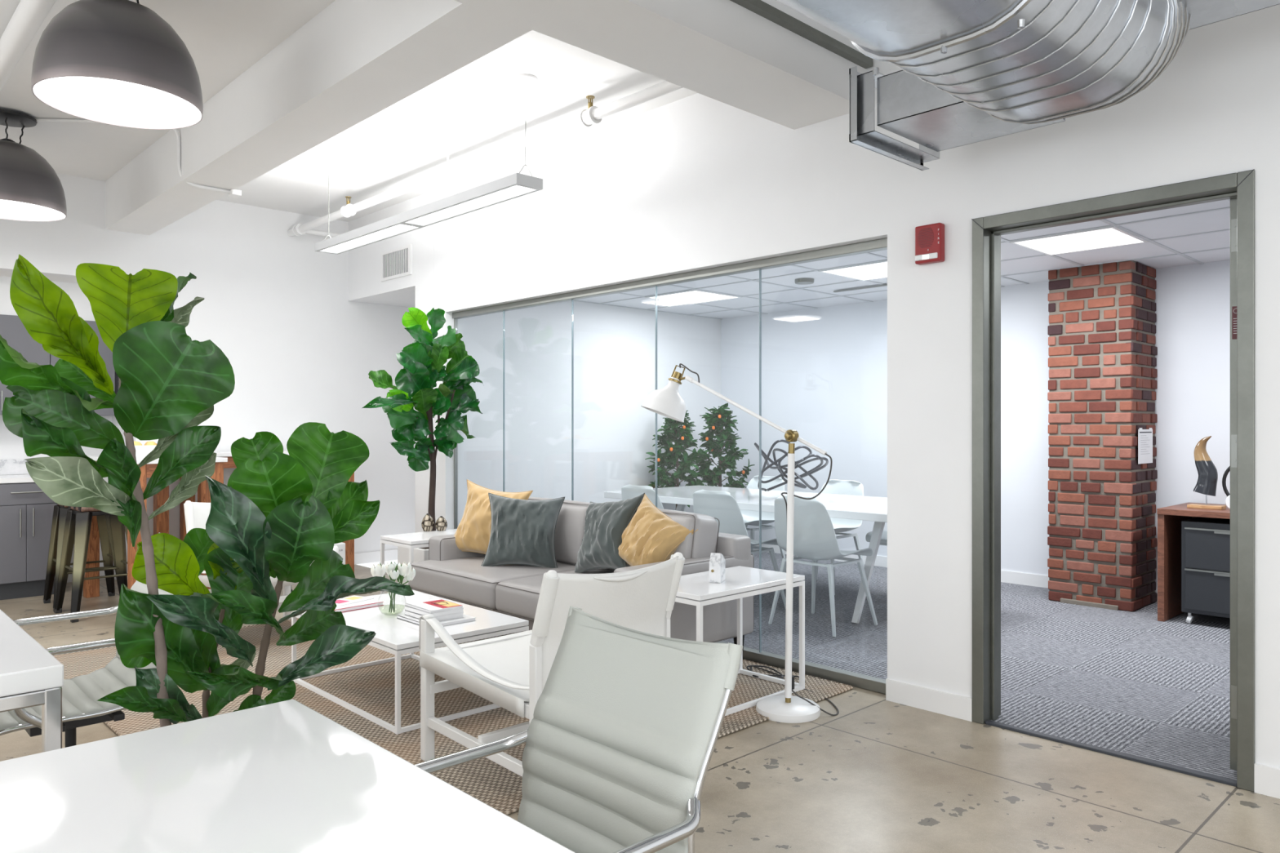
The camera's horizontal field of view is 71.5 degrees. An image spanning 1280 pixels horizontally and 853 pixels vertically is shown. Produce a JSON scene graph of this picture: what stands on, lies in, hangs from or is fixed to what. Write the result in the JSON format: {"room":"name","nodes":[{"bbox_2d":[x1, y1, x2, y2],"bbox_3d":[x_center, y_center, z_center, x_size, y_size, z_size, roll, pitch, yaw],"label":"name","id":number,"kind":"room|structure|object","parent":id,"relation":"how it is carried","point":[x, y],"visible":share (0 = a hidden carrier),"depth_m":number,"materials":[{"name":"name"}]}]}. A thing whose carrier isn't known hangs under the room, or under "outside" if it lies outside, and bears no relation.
{"room":"open-plan office","nodes":[
{"label":"open-plan office","id":0,"kind":"room"},
{"bbox_2d":[0,270,77,283],"bbox_3d":[-6.412,-1.180,5.244,5.950,0.080,0.600,0,0,-44],"label":"ceiling","id":1,"kind":"structure","parent":0,"point":[4,273],"depth_m":6.82,"materials":[{"name":"paint"}]},
{"bbox_2d":[0,414,111,568],"bbox_3d":[-6.647,0.030,5.490,5.950,2.500,0.080,0,0,-44],"label":"wall","id":2,"kind":"structure","parent":0,"point":[11,446],"depth_m":7.05,"materials":[{"name":"paint"}]},
{"bbox_2d":[0,458,29,475],"bbox_3d":[-4.983,0.320,7.006,1.450,0.119,0.019,0,0,-44],"label":"marble upstand","id":3,"kind":"object","parent":2,"relation":"attached to","point":[6,466],"visible":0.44,"depth_m":7.02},
{"bbox_2d":[0,314,49,414],"bbox_3d":[-4.829,-0.469,6.918,0.352,0.758,0.351,0,0,-44],"label":"upper cabinet","id":4,"kind":"object","parent":2,"relation":"attached to","point":[12,329],"visible":0.25,"depth_m":6.80,"materials":[{"name":"grey laminate"}]},
{"bbox_2d":[49,320,115,415],"bbox_3d":[-4.538,-0.469,7.195,0.446,0.758,0.351,0,0,-44],"label":"upper cabinet","id":5,"kind":"object","parent":2,"relation":"attached to","point":[105,353],"visible":0.09,"depth_m":7.19,"materials":[{"name":"grey laminate"}]},
{"bbox_2d":[0,173,415,580],"bbox_3d":[-5.801,-0.305,5.799,9.600,3.170,0.800,0,0,-44],"label":"wall","id":6,"kind":"structure","parent":0,"point":[278,308],"depth_m":7.71,"materials":[{"name":"paint"}]},
{"bbox_2d":[0,275,95,320],"bbox_3d":[-6.523,-0.995,5.346,5.930,0.290,0.300,0,0,-44],"label":"trim","id":7,"kind":"structure","parent":6,"relation":"attached to","point":[82,304],"depth_m":7.04,"materials":[{"name":"paint"}]},
{"bbox_2d":[105,0,532,235],"bbox_3d":[-2.267,-1.705,5.126,0.310,0.370,5.050,0,0,-44],"label":"beam","id":8,"kind":"structure","parent":6,"relation":"attached to","point":[353,60],"depth_m":4.31,"materials":[{"name":"paint"}]},
{"bbox_2d":[311,549,397,564],"bbox_3d":[-2.654,1.230,7.403,2.470,0.100,1.220,0,0,-44],"label":"baseboard","id":9,"kind":"structure","parent":6,"relation":"attached to","point":[389,555],"depth_m":8.37,"materials":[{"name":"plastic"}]},
{"bbox_2d":[0,0,697,222],"bbox_3d":[-1.765,-1.940,1.026,8.860,0.100,11.920,0,0,-44],"label":"ceiling","id":10,"kind":"structure","parent":0,"point":[478,108],"depth_m":5.32,"materials":[{"name":"paint"}]},
{"bbox_2d":[0,0,56,90],"bbox_3d":[-3.179,-1.790,4.416,0.100,0.098,4.780,0,0,-44],"label":"ceiling pipe","id":11,"kind":"object","parent":10,"relation":"attached to","point":[28,15],"visible":1,"depth_m":3.95,"materials":[{"name":"metal"}]},
{"bbox_2d":[0,108,66,222],"bbox_3d":[-3.831,-1.600,5.383,0.602,0.580,0.602,0,0,-44],"label":"dome pendant lamp","id":12,"kind":"object","parent":10,"relation":"hanging from","point":[31,189],"visible":1,"depth_m":5.30,"materials":[{"name":"grey"}]},
{"bbox_2d":[0,199,65,221],"bbox_3d":[-3.831,-1.323,5.383,0.590,0.018,0.590,0,0,-44],"label":"diffuser","id":13,"kind":"object","parent":12,"relation":"attached to","point":[22,210],"depth_m":5.47,"materials":[{"name":"white"}]},
{"bbox_2d":[31,0,203,129],"bbox_3d":[-2.115,-1.600,3.620,0.602,0.580,0.602,0,0,-44],"label":"dome pendant lamp","id":14,"kind":"object","parent":10,"relation":"hanging from","point":[119,63],"visible":1,"depth_m":3.45,"materials":[{"name":"grey"}]},
{"bbox_2d":[33,76,201,128],"bbox_3d":[-2.115,-1.323,3.620,0.590,0.018,0.590,0,0,-44],"label":"diffuser","id":15,"kind":"object","parent":14,"relation":"attached to","point":[133,102],"depth_m":3.62,"materials":[{"name":"white"}]},
{"bbox_2d":[35,118,230,193],"bbox_3d":[-3.137,-1.693,5.509,1.144,0.390,0.181,0,0,-15],"label":"conduit","id":16,"kind":"object","parent":10,"relation":"attached to","point":[53,120],"visible":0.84,"depth_m":5.49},
{"bbox_2d":[315,73,542,254],"bbox_3d":[-1.466,-1.593,5.710,0.175,0.595,2.580,0,0,-44],"label":"linear pendant light","id":17,"kind":"object","parent":10,"relation":"hanging from","point":[517,184],"visible":1,"depth_m":5.42,"materials":[{"name":"white"}]},
{"bbox_2d":[324,224,413,252],"bbox_3d":[-1.902,-1.309,6.168,0.135,0.004,1.205,0,0,-44],"label":"diffuser","id":18,"kind":"object","parent":17,"relation":"attached to","point":[375,233],"depth_m":6.13,"materials":[{"name":"white"}]},
{"bbox_2d":[409,185,532,223],"bbox_3d":[-1.029,-1.309,5.252,0.135,0.004,1.205,0,0,-44],"label":"diffuser","id":19,"kind":"object","parent":17,"relation":"attached to","point":[490,195],"depth_m":5.20,"materials":[{"name":"white"}]},
{"bbox_2d":[287,80,682,237],"bbox_3d":[-1.160,-1.774,6.181,0.592,0.231,5.050,0,0,-44],"label":"pipe","id":20,"kind":"object","parent":10,"relation":"attached to","point":[594,114],"visible":0.98,"depth_m":5.45,"materials":[{"name":"white metal"}]},
{"bbox_2d":[415,281,720,532],"bbox_3d":[-0.871,-0.305,8.894,3.590,3.170,1.520,0,0,-44],"label":"wall","id":21,"kind":"structure","parent":0,"point":[615,346],"depth_m":8.14,"materials":[{"name":"paint"}]},
{"bbox_2d":[380,244,412,281],"bbox_3d":[-2.071,-1.386,7.544,0.012,0.250,0.517,0,0,-44],"label":"air vent","id":22,"kind":"object","parent":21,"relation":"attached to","point":[395,263],"visible":1,"depth_m":7.54,"materials":[{"name":"white metal"}]},
{"bbox_2d":[0,564,1279,852],"bbox_3d":[-2.028,1.330,1.244,8.780,0.100,12.600,0,0,-44],"label":"floor","id":23,"kind":"structure","parent":0,"point":[878,775],"depth_m":3.12,"materials":[{"name":"concrete"}]},
{"bbox_2d":[0,482,57,599],"bbox_3d":[-4.758,0.850,6.816,0.465,0.860,0.606,0,0,-44],"label":"base cabinet","id":24,"kind":"object","parent":23,"relation":"on","point":[26,512],"visible":0.8,"depth_m":6.62,"materials":[{"name":"grey laminate"}]},
{"bbox_2d":[0,609,63,752],"bbox_3d":[-2.500,0.910,2.149,1.545,0.740,1.840,0,0,-44],"label":"desk","id":25,"kind":"object","parent":23,"relation":"on","point":[30,676],"visible":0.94,"depth_m":2.00,"materials":[{"name":"paint"}]},
{"bbox_2d":[43,503,119,611],"bbox_3d":[-4.011,0.803,6.428,0.456,0.953,0.456,0,0,-42],"label":"bar stool","id":26,"kind":"object","parent":23,"relation":"on","point":[60,511],"visible":0.34,"depth_m":6.41,"materials":[{"name":"black metal"}]},
{"bbox_2d":[0,580,173,747],"bbox_3d":[-1.859,0.836,2.925,0.669,0.887,0.596,0,0,-44],"label":"office chair","id":27,"kind":"object","parent":23,"relation":"on","point":[81,707],"visible":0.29,"depth_m":2.88,"materials":[{"name":"grey leather"}]},
{"bbox_2d":[53,506,127,622],"bbox_3d":[-3.707,0.803,6.109,0.456,0.953,0.456,0,0,44],"label":"bar stool","id":28,"kind":"object","parent":23,"relation":"on","point":[77,525],"visible":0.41,"depth_m":6.07,"materials":[{"name":"black metal"}]},
{"bbox_2d":[83,454,227,598],"bbox_3d":[-3.534,0.748,6.412,0.610,1.065,1.360,0,0,-44],"label":"bar table","id":29,"kind":"object","parent":23,"relation":"on","point":[161,522],"visible":0.23,"depth_m":6.64,"materials":[{"name":"brown wood"}]},
{"bbox_2d":[124,444,156,457],"bbox_3d":[-3.413,0.172,6.279,0.400,0.085,0.280,0,0,-44],"label":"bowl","id":30,"kind":"object","parent":29,"relation":"on","point":[141,451],"visible":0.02,"depth_m":6.09,"materials":[{"name":"ceramic"}]},
{"bbox_2d":[0,253,414,727],"bbox_3d":[-0.996,0.459,2.043,0.839,1.641,0.484,0,0,-44],"label":"fiddle leaf fig","id":31,"kind":"object","parent":23,"relation":"on","point":[277,513],"visible":0.95,"depth_m":1.93,"materials":[{"name":"plant"}]},
{"bbox_2d":[179,449,354,575],"bbox_3d":[-3.088,0.743,7.417,1.280,1.075,0.560,0,0,-44],"label":"bar table","id":32,"kind":"object","parent":23,"relation":"on","point":[349,544],"visible":0.02,"depth_m":7.13,"materials":[{"name":"white paint"}]},
{"bbox_2d":[0,699,574,852],"bbox_3d":[-0.790,0.910,0.699,1.620,0.740,1.402,0,0,-44],"label":"desk","id":33,"kind":"object","parent":23,"relation":"on","point":[286,776],"visible":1,"depth_m":1.29,"materials":[{"name":"paint"}]},
{"bbox_2d":[362,306,482,592],"bbox_3d":[-1.595,0.201,6.443,1.081,2.128,0.617,0,0,-44],"label":"fig tree","id":34,"kind":"object","parent":23,"relation":"on","point":[423,360],"visible":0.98,"depth_m":6.39,"materials":[{"name":"green plant"}]},
{"bbox_2d":[53,618,853,814],"bbox_3d":[-1.128,1.272,4.602,2.777,0.013,3.392,0,0,-44],"label":"jute rug","id":35,"kind":"object","parent":23,"relation":"on","point":[370,689],"visible":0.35,"depth_m":4.09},
{"bbox_2d":[183,500,337,620],"bbox_3d":[-2.333,0.864,5.435,0.633,0.811,0.850,0,0,-44],"label":"chair","id":36,"kind":"object","parent":35,"relation":"on","point":[196,513],"visible":0.12,"depth_m":5.48,"materials":[{"name":"white paint"}]},
{"bbox_2d":[291,590,528,734],"bbox_3d":[-1.127,1.085,4.278,0.670,0.369,1.070,0,0,-44],"label":"coffee table","id":37,"kind":"object","parent":35,"relation":"on","point":[395,636],"visible":0.62,"depth_m":4.03,"materials":[{"name":"white paint"}]},
{"bbox_2d":[333,599,383,612],"bbox_3d":[-1.470,0.890,4.428,0.220,0.019,0.300,0,0,42],"label":"book","id":38,"kind":"object","parent":37,"relation":"on","point":[372,602],"visible":0.4,"depth_m":4.39,"materials":[{"name":"paper"}]},
{"bbox_2d":[335,595,373,605],"bbox_3d":[-1.469,0.878,4.484,0.140,0.004,0.200,0,0,29],"label":"magazine","id":39,"kind":"object","parent":38,"relation":"on","point":[352,599],"visible":0.83,"depth_m":4.48,"materials":[{"name":"paper"}]},
{"bbox_2d":[396,613,475,626],"bbox_3d":[-0.950,0.892,4.143,0.240,0.014,0.300,0,0,-44],"label":"book","id":40,"kind":"object","parent":37,"relation":"on","point":[465,618],"visible":0.48,"depth_m":4.08,"materials":[{"name":"paper"}]},
{"bbox_2d":[404,610,463,621],"bbox_3d":[-0.961,0.874,4.147,0.170,0.022,0.240,0,0,-44],"label":"book","id":41,"kind":"object","parent":40,"relation":"on","point":[406,613],"visible":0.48,"depth_m":4.09,"materials":[{"name":"paper"}]},
{"bbox_2d":[404,605,463,617],"bbox_3d":[-0.961,0.852,4.147,0.170,0.020,0.240,0,0,-45],"label":"book","id":42,"kind":"object","parent":41,"relation":"on","point":[406,608],"visible":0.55,"depth_m":4.08,"materials":[{"name":"paper"}]},
{"bbox_2d":[404,598,463,613],"bbox_3d":[-0.961,0.835,4.147,0.170,0.014,0.240,0,0,-42],"label":"book","id":43,"kind":"object","parent":42,"relation":"on","point":[436,605],"visible":1,"depth_m":4.12,"materials":[{"name":"paper"}]},
{"bbox_2d":[423,600,462,608],"bbox_3d":[-0.924,0.829,4.153,0.103,0.001,0.190,0,0,-42],"label":"picture","id":44,"kind":"object","parent":43,"relation":"on","point":[437,604],"depth_m":4.14},
{"bbox_2d":[433,600,458,606],"bbox_3d":[-0.902,0.829,4.153,0.065,0.001,0.130,0,0,-42],"label":"art","id":45,"kind":"object","parent":43,"relation":"on","point":[440,603],"depth_m":4.16},
{"bbox_3d":[-1.185,0.840,4.244,0.132,0.118,0.132,0,0,-44],"label":"glass vase","id":46,"kind":"object","parent":37,"relation":"on","visible":0},
{"bbox_2d":[370,562,393,609],"bbox_3d":[-1.208,0.765,4.195,0.130,0.244,0.070,0,0,-44],"label":"tulip","id":47,"kind":"object","parent":46,"relation":"on","point":[379,571],"visible":0.75,"depth_m":4.15,"materials":[{"name":"white plant"}]},
{"bbox_2d":[390,561,411,613],"bbox_3d":[-1.155,0.767,4.279,0.114,0.240,0.069,0,0,-44],"label":"tulip","id":48,"kind":"object","parent":46,"relation":"on","point":[405,570],"visible":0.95,"depth_m":4.27,"materials":[{"name":"white plant"}]},
{"bbox_2d":[393,564,415,612],"bbox_3d":[-1.145,0.773,4.298,0.126,0.229,0.061,0,0,-44],"label":"tulip","id":49,"kind":"object","parent":46,"relation":"on","point":[411,576],"visible":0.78,"depth_m":4.29,"materials":[{"name":"white plant"}]},
{"bbox_2d":[380,528,457,594],"bbox_3d":[-1.298,0.995,5.973,0.760,0.549,0.400,0,0,-44],"label":"side table","id":50,"kind":"object","parent":35,"relation":"on","point":[411,541],"visible":0.38,"depth_m":5.77,"materials":[{"name":"white paint"}]},
{"bbox_2d":[421,513,434,531],"bbox_3d":[-1.460,0.659,6.116,0.082,0.121,0.083,0,0,-44],"label":"vase","id":51,"kind":"object","parent":50,"relation":"on","point":[428,522],"visible":1,"depth_m":6.09,"materials":[{"name":"stone"}]},
{"bbox_2d":[435,515,447,530],"bbox_3d":[-1.373,0.669,6.148,0.082,0.100,0.083,0,0,-44],"label":"vase","id":52,"kind":"object","parent":50,"relation":"on","point":[441,524],"visible":1,"depth_m":6.12,"materials":[{"name":"stone"}]},
{"bbox_2d":[418,552,684,777],"bbox_3d":[-0.324,0.864,3.297,0.633,0.811,0.850,0,0,-44],"label":"chair","id":53,"kind":"object","parent":35,"relation":"on","point":[511,672],"visible":0.66,"depth_m":3.13,"materials":[{"name":"white paint"}]},
{"bbox_2d":[408,497,754,650],"bbox_3d":[-0.402,0.859,5.080,1.057,0.819,1.862,0,0,-44],"label":"leather sofa","id":54,"kind":"object","parent":35,"relation":"on","point":[451,573],"visible":0.4,"depth_m":4.74,"materials":[{"name":"grey leather"}]},
{"bbox_2d":[408,555,575,610],"bbox_3d":[-0.831,0.905,5.309,0.751,0.196,0.929,0,0,-44],"label":"seat cushion","id":55,"kind":"object","parent":54,"relation":"on","point":[463,579],"depth_m":5.05,"materials":[{"name":"beige leather"}]},
{"bbox_2d":[453,479,533,554],"bbox_3d":[-0.930,0.592,5.490,0.508,0.509,0.266,0,0,27],"label":"throw pillow","id":56,"kind":"object","parent":54,"relation":"on","point":[473,533],"visible":0.61,"depth_m":5.44,"materials":[{"name":"yellow fabric"}]},
{"bbox_2d":[481,493,564,568],"bbox_3d":[-0.688,0.620,5.216,0.458,0.449,0.262,0,0,8],"label":"throw pillow","id":57,"kind":"object","parent":54,"relation":"on","point":[522,531],"visible":0.99,"depth_m":5.14,"materials":[{"name":"grey fabric"}]},
{"bbox_2d":[495,569,613,622],"bbox_3d":[-0.194,0.905,4.640,0.751,0.196,0.929,0,0,-44],"label":"seat cushion","id":58,"kind":"object","parent":54,"relation":"on","point":[516,597],"depth_m":4.60,"materials":[{"name":"beige leather"}]},
{"bbox_2d":[527,497,590,565],"bbox_3d":[-0.516,0.655,5.543,0.331,0.411,0.856,0,0,-44],"label":"cushion","id":59,"kind":"object","parent":54,"relation":"on","point":[569,535],"depth_m":5.25,"materials":[{"name":"fabric"}]},
{"bbox_2d":[574,493,644,573],"bbox_3d":[-0.181,0.603,4.897,0.499,0.484,0.286,0,0,41],"label":"throw pillow","id":60,"kind":"object","parent":54,"relation":"on","point":[605,524],"visible":0.82,"depth_m":4.79,"materials":[{"name":"grey fabric"}]},
{"bbox_2d":[617,493,697,566],"bbox_3d":[0.050,0.605,4.691,0.281,0.480,0.464,0,0,-40],"label":"throw pillow","id":61,"kind":"object","parent":54,"relation":"on","point":[651,536],"visible":0.84,"depth_m":4.60,"materials":[{"name":"yellow fabric"}]},
{"bbox_2d":[599,508,718,571],"bbox_3d":[0.055,0.655,4.944,0.331,0.411,0.856,0,0,-44],"label":"cushion","id":62,"kind":"object","parent":54,"relation":"on","point":[703,542],"depth_m":4.62,"materials":[{"name":"fabric"}]},
{"bbox_2d":[640,363,839,723],"bbox_3d":[0.548,0.482,4.309,0.621,1.600,1.094,0,0,-44],"label":"floor lamp","id":63,"kind":"object","parent":35,"relation":"on","point":[667,402],"visible":0.98,"depth_m":3.96,"materials":[{"name":"white metal"}]},
{"bbox_2d":[675,565,804,715],"bbox_3d":[0.384,0.995,4.185,0.750,0.549,0.410,0,0,-44],"label":"side table","id":64,"kind":"object","parent":35,"relation":"on","point":[740,582],"visible":0.66,"depth_m":4.15,"materials":[{"name":"white paint"}]},
{"bbox_2d":[709,552,725,582],"bbox_3d":[0.358,0.652,4.131,0.056,0.134,0.108,0,0,18],"label":"marble block","id":65,"kind":"object","parent":64,"relation":"on","point":[717,561],"visible":1,"depth_m":4.09,"materials":[{"name":"white stone"}]},
{"bbox_2d":[414,606,742,852],"bbox_3d":[-0.229,0.836,1.577,0.669,0.887,0.596,0,0,-44],"label":"office chair","id":66,"kind":"object","parent":23,"relation":"on","point":[620,739],"visible":0.94,"depth_m":1.70,"materials":[{"name":"grey leather"}]},
{"bbox_3d":[-5.095,0.850,6.495,0.463,0.860,0.606,0,0,-44],"label":"base cabinet","id":67,"kind":"object","parent":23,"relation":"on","visible":0},
{"bbox_2d":[0,474,34,483],"bbox_3d":[-4.949,0.399,6.652,1.010,0.038,0.580,0,0,-44],"label":"countertop","id":68,"kind":"structure","parent":67,"relation":"on","point":[10,478],"depth_m":6.61,"materials":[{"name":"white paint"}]},
{"bbox_2d":[434,4,1279,768],"bbox_3d":[1.954,-0.305,3.436,0.150,3.170,10.279,0,0,-44],"label":"wall","id":69,"kind":"structure","parent":0,"point":[697,181],"depth_m":4.05,"materials":[{"name":"paint"}]},
{"bbox_2d":[348,190,434,307],"bbox_3d":[-1.913,-1.525,7.901,0.710,0.730,1.520,0,0,-44],"label":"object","id":70,"kind":"structure","parent":69,"relation":"attached to","point":[365,285],"depth_m":7.74,"materials":[{"name":"paint"}]},
{"bbox_2d":[455,0,866,129],"bbox_3d":[-2.217,-1.705,1.392,8.710,0.370,0.425,0,0,-44],"label":"beam","id":71,"kind":"structure","parent":69,"relation":"attached to","point":[725,51],"depth_m":3.65,"materials":[{"name":"paint"}]},
{"bbox_2d":[452,237,887,693],"bbox_3d":[-0.168,0.189,5.685,0.060,2.176,4.034,0,0,-44],"label":"window frame","id":72,"kind":"structure","parent":69,"relation":"in","point":[841,676],"depth_m":4.86,"materials":[{"name":"metal"}]},
{"bbox_2d":[730,0,872,68],"bbox_3d":[0.039,-1.722,3.221,2.900,0.035,0.040,0,0,-44],"label":"rail","id":73,"kind":"object","parent":69,"relation":"attached to","point":[760,7],"visible":1,"depth_m":3.85,"materials":[{"name":"metal"}]},
{"bbox_2d":[573,199,1230,319],"bbox_3d":[2.203,-1.148,5.690,3.320,0.008,7.800,0,0,-44],"label":"grid","id":74,"kind":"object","parent":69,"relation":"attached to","point":[1152,241],"depth_m":6.51,"materials":[{"name":"metal"}]},
{"bbox_2d":[915,222,944,265],"bbox_3d":[1.296,-0.818,3.980,0.053,0.170,0.126,0,0,-44],"label":"fire alarm","id":75,"kind":"object","parent":69,"relation":"attached to","point":[929,238],"visible":1,"depth_m":3.96,"materials":[{"name":"red plastic"}]},
{"bbox_2d":[917,227,933,248],"bbox_3d":[1.277,-0.843,3.972,0.001,0.084,0.078,0,0,-44],"label":"grille","id":76,"kind":"object","parent":75,"relation":"attached to","point":[925,235],"depth_m":3.97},
{"bbox_2d":[754,543,1157,602],"bbox_3d":[2.203,1.230,5.690,3.320,0.100,7.800,0,0,-44],"label":"baseboard","id":77,"kind":"structure","parent":69,"relation":"attached to","point":[1011,577],"depth_m":7.22,"materials":[{"name":"paint"}]},
{"bbox_2d":[885,678,1279,799],"bbox_3d":[3.297,1.230,1.909,0.012,0.100,6.215,0,0,-44],"label":"baseboard","id":78,"kind":"structure","parent":69,"relation":"attached to","point":[1267,779],"depth_m":3.94,"materials":[{"name":"plastic"}]},
{"bbox_2d":[985,720,1236,786],"bbox_3d":[1.814,1.279,3.500,0.035,0.022,0.924,0,0,-44],"label":"trim","id":79,"kind":"structure","parent":69,"relation":"attached to","point":[1112,753],"depth_m":3.44,"materials":[{"name":"metal"}]},
{"bbox_2d":[971,168,1255,791],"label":"door frame","id":80,"kind":"structure","parent":69,"relation":"in","point":[1239,188],"depth_m":3.40,"materials":[{"name":"metal"}]},
{"bbox_2d":[575,199,1230,318],"bbox_3d":[2.203,-1.180,5.690,3.320,0.060,7.800,0,0,-44],"label":"ceiling","id":81,"kind":"structure","parent":0,"point":[1220,220],"depth_m":6.26,"materials":[{"name":"tile"}]},
{"bbox_2d":[645,289,741,304],"bbox_3d":[0.473,-1.144,7.847,0.600,0.012,0.600,0,0,-44],"label":"recessed light","id":82,"kind":"object","parent":81,"relation":"in","point":[693,296],"visible":1,"depth_m":7.81,"materials":[{"name":"white"}]},
{"bbox_2d":[817,260,887,280],"bbox_3d":[1.735,-1.144,6.522,0.600,0.012,0.600,0,0,-44],"label":"recessed light","id":83,"kind":"object","parent":81,"relation":"in","point":[876,270],"visible":0.51,"depth_m":6.54,"materials":[{"name":"white"}]},
{"bbox_2d":[1009,226,1148,255],"bbox_3d":[2.715,-1.144,5.494,0.600,0.012,0.600,0,0,-44],"label":"recessed light","id":84,"kind":"object","parent":81,"relation":"in","point":[1112,236],"visible":1,"depth_m":5.47,"materials":[{"name":"white"}]},
{"bbox_2d":[720,259,1230,588],"bbox_3d":[3.448,0.015,6.877,0.120,2.530,7.800,0,0,-44],"label":"wall","id":85,"kind":"structure","parent":0,"point":[824,369],"depth_m":7.26,"materials":[{"name":"paint"}]},
{"bbox_2d":[720,551,1236,779],"bbox_3d":[2.219,1.328,5.775,3.620,0.104,7.900,0,0,-44],"label":"floor","id":86,"kind":"structure","parent":0,"point":[1135,682],"depth_m":4.89,"materials":[{"name":"carpet"}]},
{"bbox_2d":[621,484,663,509],"bbox_3d":[0.170,0.856,6.764,0.552,0.843,0.506,0,0,-44],"label":"shell chair","id":87,"kind":"object","parent":86,"relation":"on","point":[628,491],"visible":0.22,"depth_m":6.55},
{"bbox_2d":[644,410,708,508],"bbox_3d":[0.348,0.539,8.487,0.686,1.473,0.682,0,0,28],"label":"bush","id":88,"kind":"object","parent":86,"relation":"on","point":[673,453],"visible":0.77,"depth_m":8.44,"materials":[{"name":"green plant"}]},
{"bbox_2d":[684,403,755,488],"bbox_3d":[0.775,0.524,8.687,0.698,1.504,0.694,0,0,-2],"label":"bush","id":89,"kind":"object","parent":86,"relation":"on","point":[717,420],"visible":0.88,"depth_m":8.56,"materials":[{"name":"green plant"}]},
{"bbox_2d":[693,489,786,608],"bbox_3d":[0.680,0.856,6.228,0.552,0.843,0.506,0,0,-44],"label":"shell chair","id":90,"kind":"object","parent":86,"relation":"on","point":[721,505],"visible":0.52,"depth_m":6.02,"materials":[{"name":"plastic"}]},
{"bbox_2d":[604,485,887,623],"bbox_3d":[1.064,0.909,6.718,1.150,0.745,2.740,0,0,-44],"label":"conference table","id":91,"kind":"object","parent":86,"relation":"on","point":[873,508],"visible":0.43,"depth_m":6.27,"materials":[{"name":"laminate"}]},
{"bbox_2d":[754,439,790,491],"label":"sculpture","id":92,"kind":"object","parent":91,"relation":"on","point":[779,467],"depth_m":6.60,"materials":[{"name":"metal"}]},
{"bbox_2d":[794,445,828,489],"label":"sculpture","id":93,"kind":"object","parent":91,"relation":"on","point":[818,468],"depth_m":6.41,"materials":[{"name":"metal"}]},
{"bbox_2d":[740,475,785,559],"bbox_3d":[0.935,0.856,7.631,0.552,0.843,0.506,0,0,-44],"label":"shell chair","id":94,"kind":"object","parent":86,"relation":"on","point":[750,517],"visible":0.39,"depth_m":7.75,"materials":[{"name":"plastic"}]},
{"bbox_2d":[768,495,877,637],"bbox_3d":[1.170,0.856,5.714,0.552,0.843,0.506,0,0,-44],"label":"shell chair","id":95,"kind":"object","parent":86,"relation":"on","point":[815,539],"visible":0.87,"depth_m":5.53,"materials":[{"name":"plastic"}]},
{"bbox_2d":[785,479,864,595],"bbox_3d":[1.473,0.856,7.067,0.552,0.843,0.506,0,0,-44],"label":"shell chair","id":96,"kind":"object","parent":86,"relation":"on","point":[851,487],"visible":0.47,"depth_m":7.17,"materials":[{"name":"plastic"}]},
{"bbox_2d":[865,530,887,547],"bbox_3d":[1.984,0.856,6.531,0.552,0.843,0.506,0,0,-44],"label":"shell chair","id":97,"kind":"object","parent":86,"relation":"on","point":[883,541],"visible":0.06,"depth_m":6.49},
{"bbox_2d":[1047,260,1157,611],"bbox_3d":[3.371,0.065,6.485,0.532,2.430,0.581,0,0,-44],"label":"brick column","id":98,"kind":"structure","parent":86,"relation":"on","point":[1102,541],"depth_m":6.29,"materials":[{"name":"brick"}]},
{"bbox_2d":[1137,427,1152,463],"bbox_3d":[3.558,0.135,6.254,0.300,0.250,0.003,0,0,-44],"label":"paper notice","id":99,"kind":"object","parent":98,"relation":"attached to","point":[1144,437],"visible":1,"depth_m":6.24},
{"bbox_2d":[1139,431,1151,452],"bbox_3d":[3.559,0.115,6.253,0.255,0.156,0.001,0,0,-44],"label":"print","id":100,"kind":"object","parent":99,"relation":"attached to","point":[1145,437],"depth_m":6.25},
{"bbox_2d":[1156,502,1230,622],"bbox_3d":[4.182,0.907,5.490,0.690,0.738,1.580,0,0,-44],"label":"desk","id":101,"kind":"object","parent":86,"relation":"on","point":[1170,518],"visible":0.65,"depth_m":5.84,"materials":[{"name":"brown wood"}]},
{"bbox_2d":[1186,435,1226,510],"bbox_3d":[3.720,0.299,5.837,0.138,0.477,0.200,0,0,-44],"label":"sculpture","id":102,"kind":"object","parent":101,"relation":"on","point":[1206,483],"visible":1,"depth_m":5.81,"materials":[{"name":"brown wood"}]},
{"bbox_2d":[1181,516,1230,623],"bbox_3d":[3.866,0.944,5.741,0.542,0.665,0.520,0,0,-44],"label":"file cabinet","id":103,"kind":"object","parent":86,"relation":"on","point":[1205,541],"visible":0.61,"depth_m":5.65,"materials":[{"name":"metal"}]},
{"bbox_2d":[775,0,1191,124],"bbox_3d":[0.839,-1.276,2.353,2.462,0.617,0.647,0,0,-44],"label":"spiral duct","id":104,"kind":"object","parent":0,"point":[1029,62],"visible":0.98,"depth_m":2.42,"materials":[{"name":"metal"}]},
{"bbox_2d":[848,66,1065,170],"bbox_3d":[1.205,-1.225,3.360,0.550,0.280,0.603,0,0,-44],"label":"duct","id":105,"kind":"object","parent":104,"relation":"attached to","point":[911,108],"visible":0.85,"depth_m":3.35,"materials":[{"name":"metal"}]},
{"bbox_2d":[1178,0,1279,29],"bbox_3d":[2.105,-1.379,2.296,0.355,0.262,1.620,0,0,-44],"label":"ceiling","id":106,"kind":"structure","parent":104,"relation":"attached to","point":[1202,12],"depth_m":2.72,"materials":[{"name":"paint"}]},
{"bbox_2d":[991,720,1236,780],"bbox_3d":[1.839,1.303,3.524,0.035,0.054,0.924,0,0,-44],"label":"threshold","id":107,"kind":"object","parent":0,"point":[991,720],"depth_m":3.49,"materials":[{"name":"metal"}]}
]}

